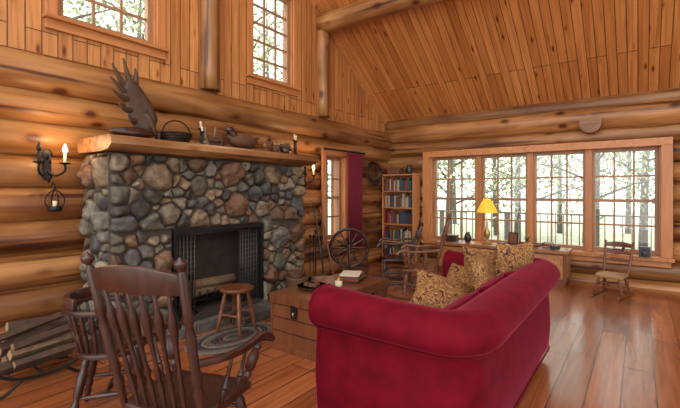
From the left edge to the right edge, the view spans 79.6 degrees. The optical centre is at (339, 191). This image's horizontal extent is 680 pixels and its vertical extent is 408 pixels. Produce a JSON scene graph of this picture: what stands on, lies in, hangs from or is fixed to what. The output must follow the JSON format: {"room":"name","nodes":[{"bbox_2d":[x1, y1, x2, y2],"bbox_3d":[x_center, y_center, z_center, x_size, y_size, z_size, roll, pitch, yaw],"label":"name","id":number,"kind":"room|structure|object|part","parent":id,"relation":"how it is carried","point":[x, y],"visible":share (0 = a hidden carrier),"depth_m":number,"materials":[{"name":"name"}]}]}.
{"room":"log cabin living room","nodes":[
{"label":"log cabin living room","id":0,"kind":"room"},
{"bbox_2d":[0,0,392,342],"bbox_3d":[-2.024,-2.741,4.942,0.425,8.518,10.573,0,0,36],"label":"wall","id":1,"kind":"structure","parent":0,"point":[56,87],"depth_m":4.44,"materials":[{"name":"brown wood"}]},
{"bbox_2d":[33,142,70,182],"bbox_3d":[-2.618,-0.251,3.685,0.193,0.357,0.290,0,0,36],"label":"candle sconce","id":2,"kind":"object","parent":1,"relation":"attached to","point":[46,174],"visible":1,"depth_m":3.71,"materials":[{"name":"metal"}]},
{"bbox_2d":[44,182,64,211],"bbox_3d":[-2.606,0.052,3.726,0.129,0.276,0.129,0,0,-9],"label":"candle lantern","id":3,"kind":"object","parent":2,"relation":"hanging from","point":[54,207],"visible":1,"depth_m":3.70,"materials":[{"name":"metal"}]},
{"bbox_2d":[42,0,169,59],"bbox_3d":[-2.475,-2.370,4.362,0.285,1.660,1.240,0,0,36],"label":"window","id":4,"kind":"structure","parent":1,"relation":"in","point":[148,3],"depth_m":4.41,"materials":[{"name":"brown wood"}]},
{"bbox_2d":[245,0,300,96],"bbox_3d":[-1.067,-2.370,6.280,0.285,1.660,1.100,0,0,36],"label":"window","id":5,"kind":"structure","parent":1,"relation":"in","point":[286,18],"depth_m":6.41,"materials":[{"name":"brown wood"}]},
{"bbox_2d":[302,165,315,185],"bbox_3d":[-0.528,-0.251,6.530,0.193,0.357,0.290,0,0,36],"label":"candle sconce","id":6,"kind":"object","parent":1,"relation":"attached to","point":[313,166],"visible":0.75,"depth_m":6.55,"materials":[{"name":"metal"}]},
{"bbox_2d":[320,149,347,247],"bbox_3d":[-0.167,0.122,7.412,0.395,1.705,0.870,0,0,36],"label":"window","id":7,"kind":"structure","parent":1,"relation":"in","point":[337,197],"depth_m":7.54,"materials":[{"name":"brown wood"}]},
{"bbox_2d":[324,147,364,246],"bbox_3d":[0.079,0.152,7.412,0.139,1.795,1.250,0,0,36],"label":"curtain","id":8,"kind":"object","parent":1,"relation":"hanging from","point":[354,159],"visible":0.95,"depth_m":7.59,"materials":[{"name":"fabric"}]},
{"bbox_2d":[309,0,386,123],"bbox_3d":[-0.868,-3.704,6.420,0.050,4.478,6.374,0,0,36],"label":"trim","id":9,"kind":"structure","parent":1,"relation":"attached to","point":[313,3],"depth_m":7.98,"materials":[{"name":"brown wood"}]},
{"bbox_2d":[367,159,381,187],"bbox_3d":[0.694,-0.360,8.275,0.080,0.603,0.601,0,0,36],"label":"twig wreath","id":10,"kind":"object","parent":1,"relation":"attached to","point":[372,163],"visible":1,"depth_m":8.28,"materials":[{"name":"brown plant"}]},
{"bbox_2d":[0,260,679,407],"bbox_3d":[1.139,1.560,2.091,8.900,0.120,11.720,0,0,36],"label":"floor","id":11,"kind":"structure","parent":0,"point":[605,351],"depth_m":3.45,"materials":[{"name":"brown wood"}]},
{"bbox_2d":[0,312,98,399],"bbox_3d":[-2.463,1.250,3.286,0.484,0.499,0.901,0,0,36],"label":"rack","id":12,"kind":"object","parent":11,"relation":"on","point":[27,343],"visible":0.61,"depth_m":3.17,"materials":[{"name":"wood"}]},
{"bbox_2d":[62,287,146,407],"bbox_3d":[-1.588,1.091,2.770,0.502,0.823,0.553,0,0,-19],"label":"chair","id":13,"kind":"object","parent":11,"relation":"on","point":[92,350],"visible":0.66,"depth_m":2.60,"materials":[{"name":"brown wood"}]},
{"bbox_2d":[80,252,274,407],"bbox_3d":[-0.835,0.891,2.180,0.735,1.213,0.905,0,0,17],"label":"rocking chair","id":14,"kind":"object","parent":11,"relation":"on","point":[176,388],"visible":1,"depth_m":1.94,"materials":[{"name":"brown wood"}]},
{"bbox_2d":[75,134,317,342],"bbox_3d":[-1.440,0.500,4.871,0.721,2.000,2.959,0,0,36],"label":"stone fireplace","id":15,"kind":"object","parent":11,"relation":"on","point":[235,215],"visible":0.75,"depth_m":4.47,"materials":[{"name":"stone"}]},
{"bbox_2d":[108,58,157,137],"bbox_3d":[-2.023,-0.894,3.990,0.256,0.752,0.484,0,0,36],"label":"antler mount","id":16,"kind":"object","parent":15,"relation":"on","point":[140,111],"visible":0.96,"depth_m":3.97,"materials":[{"name":"brown wood"}]},
{"bbox_2d":[155,129,163,139],"bbox_3d":[-1.942,-0.584,4.384,0.094,0.160,0.251,0,0,36],"label":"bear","id":17,"kind":"object","parent":15,"relation":"on","point":[159,136],"visible":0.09,"depth_m":4.35},
{"bbox_2d":[160,120,192,142],"bbox_3d":[-1.750,-0.634,4.375,0.244,0.257,0.356,0,0,36],"label":"wire basket","id":18,"kind":"object","parent":15,"relation":"on","point":[177,136],"visible":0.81,"depth_m":4.29,"materials":[{"name":"metal"}]},
{"bbox_2d":[199,126,204,143],"bbox_3d":[-1.517,-0.608,4.489,0.090,0.207,0.090,0,0,36],"label":"candlestick","id":19,"kind":"object","parent":15,"relation":"on","point":[201,131],"visible":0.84,"depth_m":4.48,"materials":[{"name":"metal"}]},
{"bbox_2d":[198,127,216,143],"bbox_3d":[-1.571,-0.645,4.864,0.101,0.266,0.291,0,0,36],"label":"driftwood","id":20,"kind":"object","parent":15,"relation":"on","point":[215,128],"visible":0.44,"depth_m":4.84,"materials":[{"name":"brown wood"}]},
{"bbox_2d":[208,136,226,145],"bbox_3d":[-1.403,-0.573,4.680,0.116,0.139,0.205,0,0,36],"label":"bundle","id":21,"kind":"object","parent":15,"relation":"on","point":[213,140],"visible":0.98,"depth_m":4.66,"materials":[{"name":"wood"}]},
{"bbox_3d":[-1.371,0.884,4.730,0.070,0.968,1.240,0,0,36],"label":"insert frame","id":22,"kind":"part","parent":15,"relation":"part of","materials":[{"name":"metal"}]},
{"bbox_2d":[223,126,258,148],"bbox_3d":[-1.198,-0.640,4.981,0.207,0.264,0.560,0,0,36],"label":"duck decoy","id":23,"kind":"object","parent":15,"relation":"on","point":[240,140],"visible":0.96,"depth_m":4.88,"materials":[{"name":"brown wood"}]},
{"bbox_2d":[262,140,272,150],"bbox_3d":[-0.929,-0.584,5.255,0.080,0.160,0.179,0,0,36],"label":"jug","id":24,"kind":"object","parent":15,"relation":"on","point":[267,145],"visible":0.88,"depth_m":5.21,"materials":[{"name":"orange ceramic"}]},
{"bbox_2d":[270,139,279,151],"bbox_3d":[-0.884,-0.603,5.452,0.164,0.197,0.164,0,0,36],"label":"woven basket","id":25,"kind":"object","parent":15,"relation":"on","point":[276,148],"visible":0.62,"depth_m":5.39,"materials":[{"name":"wicker"}]},
{"bbox_2d":[279,143,291,152],"bbox_3d":[-0.751,-0.581,5.599,0.180,0.154,0.184,0,0,36],"label":"bowl","id":26,"kind":"object","parent":15,"relation":"on","point":[284,148],"visible":0.94,"depth_m":5.54,"materials":[{"name":"brown ceramic"}]},
{"bbox_2d":[294,135,297,153],"bbox_3d":[-0.617,-0.642,5.714,0.090,0.276,0.090,0,0,36],"label":"candlestick","id":27,"kind":"object","parent":15,"relation":"on","point":[295,140],"visible":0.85,"depth_m":5.71,"materials":[{"name":"metal"}]},
{"bbox_2d":[179,300,270,339],"bbox_3d":[-1.039,1.445,4.794,0.310,0.110,2.097,0,0,36],"label":"hearth slab","id":28,"kind":"object","parent":11,"relation":"on","point":[262,310],"visible":0.37,"depth_m":4.55,"materials":[{"name":"stone"}]},
{"bbox_2d":[267,283,281,299],"bbox_3d":[-0.804,1.270,5.127,0.229,0.236,0.220,0,0,-11],"label":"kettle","id":29,"kind":"object","parent":28,"relation":"on","point":[275,289],"visible":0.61,"depth_m":5.10,"materials":[{"name":"black metal"}]},
{"bbox_2d":[285,269,308,287],"bbox_3d":[-0.570,1.208,5.407,0.310,0.359,0.310,0,0,36],"label":"basket","id":30,"kind":"object","parent":28,"relation":"on","point":[295,276],"visible":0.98,"depth_m":5.31,"materials":[{"name":"wicker"}]},
{"bbox_2d":[184,322,270,354],"bbox_3d":[-1.090,1.492,4.175,0.624,0.018,1.049,0,0,34],"label":"braided rug","id":31,"kind":"object","parent":11,"relation":"on","point":[233,341],"visible":0.82,"depth_m":4.11,"materials":[{"name":"fabric"}]},
{"bbox_2d":[216,283,256,336],"bbox_3d":[-1.099,1.248,4.331,0.363,0.470,0.363,0,0,21],"label":"wooden stool","id":32,"kind":"object","parent":31,"relation":"on","point":[235,289],"visible":1,"depth_m":4.26,"materials":[{"name":"brown wood"}]},
{"bbox_2d":[308,230,322,281],"bbox_3d":[-0.374,1.046,6.281,0.239,0.908,0.239,0,0,-34],"label":"fireplace tool set","id":33,"kind":"object","parent":11,"relation":"on","point":[315,231],"visible":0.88,"depth_m":6.27,"materials":[{"name":"metal"}]},
{"bbox_2d":[312,203,324,274],"bbox_3d":[-0.333,0.850,6.590,0.039,1.307,0.337,0,0,-42],"label":"stick","id":34,"kind":"object","parent":11,"relation":"on","point":[312,203],"visible":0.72,"depth_m":6.61,"materials":[{"name":"brown wood"}]},
{"bbox_2d":[311,274,328,280],"bbox_3d":[-0.287,1.363,5.893,0.270,0.275,0.270,0,0,36],"label":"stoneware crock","id":35,"kind":"object","parent":11,"relation":"on","point":[318,276],"visible":0.24,"depth_m":5.86,"materials":[{"name":"ceramic"}]},
{"bbox_2d":[319,206,333,274],"bbox_3d":[-0.208,0.875,6.693,0.033,1.259,0.415,0,0,-45],"label":"stick","id":36,"kind":"object","parent":11,"relation":"on","point":[319,206],"visible":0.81,"depth_m":6.70,"materials":[{"name":"brown wood"}]},
{"bbox_2d":[269,273,388,361],"bbox_3d":[-0.070,1.235,4.212,0.620,0.530,1.235,0,0,36],"label":"trunk coffee table","id":37,"kind":"object","parent":11,"relation":"on","point":[293,331],"visible":0.49,"depth_m":3.81,"materials":[{"name":"brown wood"}]},
{"bbox_2d":[297,281,325,290],"bbox_3d":[-0.276,0.932,4.050,0.300,0.073,0.300,0,0,26],"label":"woven tray","id":38,"kind":"object","parent":37,"relation":"on","point":[307,286],"visible":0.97,"depth_m":3.98,"materials":[{"name":"wicker"}]},
{"bbox_2d":[335,277,342,286],"bbox_3d":[-0.013,0.921,4.154,0.080,0.093,0.080,0,0,36],"label":"jar candle","id":39,"kind":"object","parent":37,"relation":"on","point":[338,281],"visible":0.98,"depth_m":4.12,"materials":[{"name":"wax"}]},
{"bbox_2d":[337,270,365,282],"bbox_3d":[0.128,0.929,4.448,0.256,0.070,0.318,0,0,16],"label":"magazine stack","id":40,"kind":"object","parent":37,"relation":"on","point":[346,275],"visible":0.88,"depth_m":4.34,"materials":[{"name":"beige paper"}]},
{"bbox_2d":[329,227,368,274],"bbox_3d":[0.154,1.053,6.798,0.672,0.899,0.225,0,0,0],"label":"wheel","id":41,"kind":"object","parent":11,"relation":"on","point":[348,247],"visible":0.91,"depth_m":6.78,"materials":[{"name":"brown wood"}]},
{"bbox_2d":[373,221,423,285],"bbox_3d":[0.977,0.999,6.694,0.905,0.999,0.715,0,0,8],"label":"rocking chair","id":42,"kind":"object","parent":11,"relation":"on","point":[391,257],"visible":0.78,"depth_m":6.48,"materials":[{"name":"brown wood"}]},
{"bbox_2d":[382,173,420,262],"bbox_3d":[1.265,0.570,8.513,0.760,1.860,0.340,0,0,36],"label":"bookshelf","id":43,"kind":"object","parent":11,"relation":"on","point":[400,192],"visible":0.79,"depth_m":8.41,"materials":[{"name":"brown wood"}]},
{"bbox_2d":[387,168,403,174],"bbox_3d":[1.163,-0.410,8.576,0.290,0.125,0.190,0,0,36],"label":"storage box","id":44,"kind":"object","parent":43,"relation":"on","point":[391,170],"visible":0.86,"depth_m":8.50,"materials":[{"name":"brown wood"}]},
{"bbox_2d":[384,177,411,261],"bbox_3d":[1.246,0.573,8.502,0.640,1.702,0.200,0,0,36],"label":"books","id":45,"kind":"object","parent":43,"relation":"on","point":[403,201],"depth_m":8.44,"materials":[{"name":"multicoloured paper"}]},
{"bbox_2d":[405,165,413,173],"bbox_3d":[1.421,-0.441,8.383,0.150,0.185,0.158,0,0,-12],"label":"pitcher","id":46,"kind":"object","parent":43,"relation":"on","point":[408,170],"visible":0.93,"depth_m":8.34,"materials":[{"name":"black paint"}]},
{"bbox_2d":[390,214,451,298],"bbox_3d":[1.198,0.914,5.843,0.905,1.168,0.715,0,0,14],"label":"rocking chair","id":47,"kind":"object","parent":11,"relation":"on","point":[409,267],"visible":0.83,"depth_m":5.67,"materials":[{"name":"brown wood"}]},
{"bbox_2d":[308,241,560,407],"bbox_3d":[0.947,0.972,3.163,1.105,1.057,2.434,0,0,36],"label":"velvet sofa","id":48,"kind":"object","parent":11,"relation":"on","point":[474,334],"visible":1,"depth_m":2.37,"materials":[{"name":"red fabric"}]},
{"bbox_2d":[436,240,571,285],"bbox_3d":[2.827,1.225,7.226,2.200,0.550,0.485,0,0,36],"label":"desk","id":49,"kind":"object","parent":11,"relation":"on","point":[561,258],"visible":0.34,"depth_m":6.63,"materials":[{"name":"brown wood"}]},
{"bbox_2d":[445,234,458,241],"bbox_3d":[2.103,0.887,7.761,0.270,0.120,0.210,0,0,31],"label":"wooden crate","id":50,"kind":"object","parent":49,"relation":"on","point":[450,237],"visible":0.65,"depth_m":7.66,"materials":[{"name":"brown wood"}]},
{"bbox_2d":[464,232,471,241],"bbox_3d":[2.369,0.852,7.566,0.140,0.190,0.140,0,0,36],"label":"vase","id":51,"kind":"object","parent":49,"relation":"on","point":[467,237],"visible":1,"depth_m":7.52,"materials":[{"name":"black ceramic"}]},
{"bbox_2d":[477,197,497,243],"bbox_3d":[2.651,0.526,7.359,0.360,0.842,0.360,0,0,36],"label":"table lamp","id":52,"kind":"object","parent":49,"relation":"on","point":[486,206],"visible":1,"depth_m":7.29,"materials":[{"name":"gold metal"}]},
{"bbox_2d":[508,232,518,244],"bbox_3d":[3.080,0.837,7.226,0.107,0.218,0.170,0,0,-44],"label":"picture frame","id":53,"kind":"object","parent":49,"relation":"on","point":[513,236],"visible":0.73,"depth_m":7.20,"materials":[{"name":"black paint"}]},
{"bbox_2d":[518,240,544,247],"bbox_3d":[3.226,0.894,6.874,0.409,0.105,0.114,0,0,28],"label":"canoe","id":54,"kind":"object","parent":49,"relation":"on","point":[537,245],"visible":0.59,"depth_m":6.80,"materials":[{"name":"brown wood"}]},
{"bbox_2d":[542,242,553,247],"bbox_3d":[3.518,0.906,6.883,0.194,0.080,0.140,0,0,31],"label":"pile","id":55,"kind":"object","parent":49,"relation":"on","point":[546,244],"visible":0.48,"depth_m":6.84,"materials":[{"name":"white paper"}]},
{"bbox_2d":[549,245,560,249],"bbox_3d":[3.478,0.911,6.627,0.138,0.068,0.162,0,0,6],"label":"binoculars","id":56,"kind":"object","parent":49,"relation":"on","point":[553,247],"visible":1,"depth_m":6.55,"materials":[{"name":"black paint"}]},
{"bbox_2d":[590,240,635,298],"bbox_3d":[3.946,1.117,5.896,0.706,0.763,0.399,0,0,-39],"label":"rocking chair","id":57,"kind":"object","parent":11,"relation":"on","point":[604,274],"visible":1,"depth_m":5.90,"materials":[{"name":"brown wood"}]},
{"bbox_2d":[315,0,679,120],"bbox_3d":[2.294,-4.107,3.663,8.900,5.623,7.820,0,0,36],"label":"ceiling","id":58,"kind":"structure","parent":0,"point":[445,57],"depth_m":6.53,"materials":[{"name":"brown wood"}]},
{"bbox_2d":[316,0,442,33],"bbox_3d":[3.063,-2.930,4.711,8.402,0.349,0.350,0,0,36],"label":"log","id":59,"kind":"object","parent":58,"relation":"attached to","point":[363,11],"depth_m":6.56,"materials":[{"name":"brown wood"}]},
{"bbox_2d":[385,87,679,291],"bbox_3d":[4.365,0.056,6.651,8.602,3.317,0.551,0,0,36],"label":"wall","id":60,"kind":"structure","parent":0,"point":[656,113],"depth_m":6.86,"materials":[{"name":"brown wood"}]},
{"bbox_2d":[421,137,674,267],"bbox_3d":[3.433,0.170,7.393,4.060,1.960,0.460,0,0,36],"label":"windows","id":61,"kind":"structure","parent":60,"relation":"in","point":[665,258],"depth_m":6.79,"materials":[{"name":"brown wood"}]},
{"bbox_2d":[433,156,475,240],"bbox_3d":[2.330,0.155,8.240,0.920,1.690,0.070,0,0,36],"label":"window","id":62,"kind":"structure","parent":61,"relation":"attached to","point":[435,198],"depth_m":8.31,"materials":[{"name":"brown wood"}]},
{"bbox_2d":[482,153,526,243],"bbox_3d":[3.100,0.155,7.674,0.850,1.690,0.070,0,0,36],"label":"window","id":63,"kind":"structure","parent":61,"relation":"attached to","point":[497,199],"depth_m":7.71,"materials":[{"name":"brown wood"}]},
{"bbox_2d":[534,150,584,249],"bbox_3d":[3.833,0.155,7.136,0.830,1.690,0.070,0,0,36],"label":"window","id":64,"kind":"structure","parent":61,"relation":"attached to","point":[574,247],"depth_m":7.09,"materials":[{"name":"brown wood"}]},
{"bbox_2d":[608,247,624,253],"bbox_3d":[4.380,0.903,6.411,0.310,0.179,0.100,0,0,36],"label":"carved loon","id":65,"kind":"object","parent":61,"relation":"on","point":[623,248],"visible":0.24,"depth_m":6.40,"materials":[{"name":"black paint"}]},
{"bbox_2d":[593,146,658,255],"bbox_3d":[4.583,0.155,6.585,0.890,1.690,0.070,0,0,36],"label":"window","id":66,"kind":"structure","parent":61,"relation":"attached to","point":[655,200],"depth_m":6.50,"materials":[{"name":"brown wood"}]},
{"bbox_2d":[639,246,649,256],"bbox_3d":[4.634,0.923,6.207,0.140,0.150,0.108,0,0,36],"label":"speaker","id":67,"kind":"object","parent":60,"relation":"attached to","point":[644,251],"visible":1,"depth_m":6.17},
{"label":"outside","id":68,"kind":"structure","parent":0,"visible":0},
{"bbox_2d":[328,204,653,249],"bbox_3d":[8.197,2.400,18.794,80.000,0.200,80.000,0,0,36],"label":"ground","id":69,"kind":"structure","parent":68,"point":[608,220],"depth_m":25.76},
{"bbox_2d":[64,0,129,30],"bbox_3d":[-7.910,-3.687,11.616,5.765,12.432,5.232,0,0,-21],"label":"tree","id":70,"kind":"object","parent":69,"relation":"on","point":[81,2],"visible":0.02,"depth_m":11.70,"materials":[{"name":"green plant"}]},
{"bbox_2d":[64,0,139,31],"bbox_3d":[-6.106,-3.128,8.449,5.788,11.304,5.632,0,0,-35],"label":"tree","id":71,"kind":"object","parent":69,"relation":"on","point":[66,8],"visible":0.04,"depth_m":8.51,"materials":[{"name":"green plant"}]},
{"bbox_2d":[68,0,144,39],"bbox_3d":[-5.883,-2.220,11.813,5.788,9.412,5.632,0,0,38],"label":"tree","id":72,"kind":"object","parent":69,"relation":"on","point":[141,10],"visible":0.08,"depth_m":11.26,"materials":[{"name":"green plant"}]},
{"bbox_2d":[80,0,144,36],"bbox_3d":[-6.683,-3.736,15.198,5.232,12.536,5.765,0,0,38],"label":"tree","id":73,"kind":"object","parent":69,"relation":"on","point":[124,6],"visible":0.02,"depth_m":14.89,"materials":[{"name":"green plant"}]},
{"bbox_2d":[254,0,328,170],"bbox_3d":[-2.731,-2.987,17.279,5.232,10.980,5.765,0,0,29],"label":"tree","id":74,"kind":"object","parent":69,"relation":"on","point":[281,29],"visible":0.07,"depth_m":17.06,"materials":[{"name":"green plant"}]},
{"bbox_2d":[254,0,329,203],"bbox_3d":[-3.135,-2.618,13.346,5.652,10.240,5.735,0,0,-25],"label":"tree","id":75,"kind":"object","parent":69,"relation":"on","point":[260,55],"visible":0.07,"depth_m":13.30,"materials":[{"name":"green plant"}]},
{"bbox_2d":[328,160,330,205],"bbox_3d":[0.172,-2.364,15.827,5.765,9.685,5.232,0,0,39],"label":"tree","id":76,"kind":"object","parent":69,"relation":"on","point":[329,174],"visible":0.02,"depth_m":15.51,"materials":[{"name":"green plant"}]},
{"bbox_2d":[438,159,487,203],"bbox_3d":[4.407,-2.531,19.290,5.788,10.060,5.632,0,0,-17],"label":"tree","id":77,"kind":"object","parent":69,"relation":"on","point":[463,159],"visible":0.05,"depth_m":19.63,"materials":[{"name":"green plant"}]},
{"bbox_2d":[438,159,490,223],"bbox_3d":[8.068,-3.245,29.009,5.632,11.547,5.788,0,0,-16],"label":"tree","id":78,"kind":"object","parent":69,"relation":"on","point":[454,170],"visible":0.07,"depth_m":28.64,"materials":[{"name":"green plant"}]},
{"bbox_2d":[438,158,525,233],"bbox_3d":[3.687,-2.653,14.396,5.632,10.313,5.788,0,0,36],"label":"tree","id":79,"kind":"object","parent":69,"relation":"on","point":[445,163],"visible":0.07,"depth_m":14.10,"materials":[{"name":"green plant"}]},
{"bbox_2d":[459,158,525,226],"bbox_3d":[9.776,-2.467,26.372,5.788,9.926,5.632,0,0,39],"label":"tree","id":80,"kind":"object","parent":69,"relation":"on","point":[496,158],"visible":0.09,"depth_m":26.17,"materials":[{"name":"green plant"}]},
{"bbox_2d":[445,157,555,234],"bbox_3d":[8.156,-2.559,21.616,5.232,10.092,5.765,0,0,-26],"label":"tree","id":81,"kind":"object","parent":69,"relation":"on","point":[493,165],"visible":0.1,"depth_m":21.23,"materials":[{"name":"green plant"}]},
{"bbox_2d":[455,155,579,240],"bbox_3d":[7.477,-3.032,17.729,5.232,11.073,5.765,0,0,41],"label":"tree","id":82,"kind":"object","parent":69,"relation":"on","point":[517,170],"visible":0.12,"depth_m":17.72,"materials":[{"name":"green plant"}]},
{"bbox_2d":[454,155,630,225],"bbox_3d":[7.193,-3.012,14.957,5.232,11.032,5.765,0,0,-41],"label":"tree","id":83,"kind":"object","parent":69,"relation":"on","point":[509,162],"visible":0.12,"depth_m":14.65,"materials":[{"name":"green plant"}]},
{"bbox_2d":[438,210,653,249],"bbox_3d":[5.204,1.407,7.962,10.000,1.785,2.455,0,0,36],"label":"railing","id":84,"kind":"object","parent":69,"relation":"on","point":[506,214],"visible":0.18,"depth_m":9.61,"materials":[{"name":"brown wood"}]},
{"bbox_2d":[510,154,621,233],"bbox_3d":[12.030,-2.163,22.025,5.632,9.292,5.788,0,0,-26],"label":"tree","id":85,"kind":"object","parent":69,"relation":"on","point":[559,217],"visible":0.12,"depth_m":22.18,"materials":[{"name":"green plant"}]},
{"bbox_2d":[505,151,653,246],"bbox_3d":[7.897,-3.480,12.110,5.765,12.004,5.232,0,0,25],"label":"tree","id":86,"kind":"object","parent":69,"relation":"on","point":[642,170],"visible":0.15,"depth_m":12.25,"materials":[{"name":"green plant"}]},
{"bbox_2d":[522,152,653,242],"bbox_3d":[10.727,-1.931,18.211,5.788,8.810,5.632,0,0,35],"label":"tree","id":87,"kind":"object","parent":69,"relation":"on","point":[581,189],"visible":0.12,"depth_m":17.74,"materials":[{"name":"green plant"}]},
{"bbox_2d":[568,151,653,248],"bbox_3d":[10.503,-2.941,14.450,5.788,10.913,5.632,0,0,-10],"label":"tree","id":88,"kind":"object","parent":69,"relation":"on","point":[644,185],"visible":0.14,"depth_m":14.32,"materials":[{"name":"green plant"}]},
{"bbox_2d":[579,151,653,233],"bbox_3d":[15.301,-2.745,21.884,5.232,10.477,5.765,0,0,32],"label":"tree","id":89,"kind":"object","parent":69,"relation":"on","point":[628,211],"visible":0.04,"depth_m":21.93,"materials":[{"name":"green plant"}]},
{"bbox_2d":[636,151,653,196],"bbox_3d":[10.833,-3.393,11.578,5.232,11.821,5.765,0,0,-24],"label":"tree","id":90,"kind":"object","parent":69,"relation":"on","point":[640,158],"visible":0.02,"depth_m":13.77,"materials":[{"name":"green plant"}]}
]}

